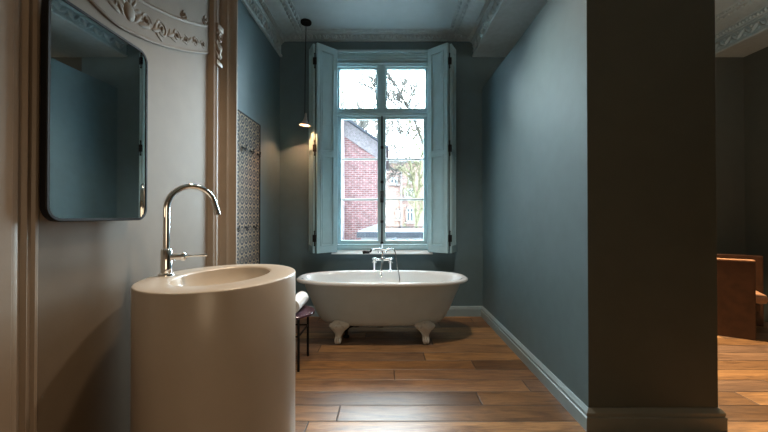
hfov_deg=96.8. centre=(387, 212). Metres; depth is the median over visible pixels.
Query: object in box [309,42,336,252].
window shutter
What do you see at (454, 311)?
baseboard
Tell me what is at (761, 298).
seat cushion
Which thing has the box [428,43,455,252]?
window shutter
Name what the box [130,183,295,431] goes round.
washbasin
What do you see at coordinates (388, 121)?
bare tree
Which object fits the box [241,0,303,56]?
trim
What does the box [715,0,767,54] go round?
trim
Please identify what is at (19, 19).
trim
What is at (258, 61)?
wall
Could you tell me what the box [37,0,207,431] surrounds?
wall
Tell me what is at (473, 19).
trim
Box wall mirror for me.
[40,0,147,221]
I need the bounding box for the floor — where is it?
[295,317,767,431]
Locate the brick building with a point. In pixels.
(359, 177)
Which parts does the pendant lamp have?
lamp shade, cord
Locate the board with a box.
[237,109,260,263]
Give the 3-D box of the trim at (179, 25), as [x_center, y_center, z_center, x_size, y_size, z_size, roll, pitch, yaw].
[-1.106,-1.198,1.600,0.030,0.879,1.022,0,0,0]
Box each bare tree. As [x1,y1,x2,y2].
[340,79,396,138]
[340,82,387,136]
[347,90,414,157]
[348,71,424,227]
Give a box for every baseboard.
[309,306,481,316]
[481,306,727,431]
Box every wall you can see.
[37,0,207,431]
[238,0,279,264]
[280,42,744,305]
[744,47,767,321]
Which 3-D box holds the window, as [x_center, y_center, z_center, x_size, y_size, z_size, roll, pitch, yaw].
[-0.070,-0.720,4.114,1.190,2.430,0.204,0,0,0]
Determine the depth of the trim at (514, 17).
3.41 m
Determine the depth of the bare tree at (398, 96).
16.75 m
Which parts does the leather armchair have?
seat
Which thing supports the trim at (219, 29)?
attached to the wall at (87, 270)
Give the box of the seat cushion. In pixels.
[756,291,767,303]
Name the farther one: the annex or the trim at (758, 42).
the annex
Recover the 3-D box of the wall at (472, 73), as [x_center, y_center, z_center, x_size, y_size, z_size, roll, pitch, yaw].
[1.480,-0.447,4.174,5.540,3.360,0.220,0,0,0]
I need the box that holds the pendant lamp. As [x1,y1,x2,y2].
[299,18,311,126]
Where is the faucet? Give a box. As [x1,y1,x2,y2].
[158,183,220,276]
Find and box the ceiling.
[292,0,738,28]
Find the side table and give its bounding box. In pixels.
[295,305,314,371]
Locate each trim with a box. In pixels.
[0,0,39,431]
[88,0,209,53]
[207,0,237,266]
[215,23,223,67]
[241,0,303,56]
[284,29,468,41]
[449,0,504,56]
[475,0,547,56]
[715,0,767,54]
[715,30,767,56]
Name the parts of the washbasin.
bowl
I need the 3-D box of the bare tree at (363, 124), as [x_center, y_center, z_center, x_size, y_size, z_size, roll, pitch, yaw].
[-2.828,-3.038,22.320,4.895,10.360,3.553,0,-1,34]
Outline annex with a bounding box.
[356,224,422,239]
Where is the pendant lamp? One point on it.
(305, 22)
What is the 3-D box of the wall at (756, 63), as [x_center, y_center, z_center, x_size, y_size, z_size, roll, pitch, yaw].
[4.300,-0.470,1.304,0.100,3.360,6.000,0,0,0]
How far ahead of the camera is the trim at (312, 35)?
4.01 m
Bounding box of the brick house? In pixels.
[386,160,422,228]
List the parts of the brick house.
pane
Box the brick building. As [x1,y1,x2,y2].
[342,120,388,239]
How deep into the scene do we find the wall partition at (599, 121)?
1.93 m
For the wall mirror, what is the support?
attached to the wall at (87, 270)
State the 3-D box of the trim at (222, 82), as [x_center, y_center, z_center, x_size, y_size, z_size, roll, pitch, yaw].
[-1.083,-0.462,2.252,0.054,3.360,0.300,0,0,0]
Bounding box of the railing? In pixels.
[386,226,422,228]
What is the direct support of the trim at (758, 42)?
attached to the wall at (756, 63)
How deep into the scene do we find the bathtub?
3.15 m
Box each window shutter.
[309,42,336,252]
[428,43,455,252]
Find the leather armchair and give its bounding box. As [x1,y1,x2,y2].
[717,254,767,339]
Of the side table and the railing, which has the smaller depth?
the side table
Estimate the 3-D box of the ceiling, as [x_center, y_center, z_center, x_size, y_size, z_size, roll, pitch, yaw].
[1.480,-2.200,1.318,5.740,0.100,6.000,0,0,0]
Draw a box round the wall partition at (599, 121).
[482,0,717,406]
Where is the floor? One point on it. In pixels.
(467, 378)
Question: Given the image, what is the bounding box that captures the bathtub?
[296,244,467,343]
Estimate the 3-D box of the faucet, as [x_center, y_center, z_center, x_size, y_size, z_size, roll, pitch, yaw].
[-0.937,0.074,1.628,0.187,0.424,0.239,0,0,0]
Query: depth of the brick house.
19.00 m
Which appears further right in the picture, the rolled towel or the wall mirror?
the rolled towel
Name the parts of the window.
sash, sill, casing, sash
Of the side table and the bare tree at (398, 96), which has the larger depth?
the bare tree at (398, 96)
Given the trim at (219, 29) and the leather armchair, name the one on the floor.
the leather armchair
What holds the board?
attached to the wall at (258, 61)
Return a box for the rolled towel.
[295,291,308,312]
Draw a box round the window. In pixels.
[331,50,432,253]
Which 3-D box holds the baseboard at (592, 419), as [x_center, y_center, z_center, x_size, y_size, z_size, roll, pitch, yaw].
[1.489,1.164,2.969,0.780,0.120,2.164,0,0,0]
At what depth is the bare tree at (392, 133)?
39.41 m

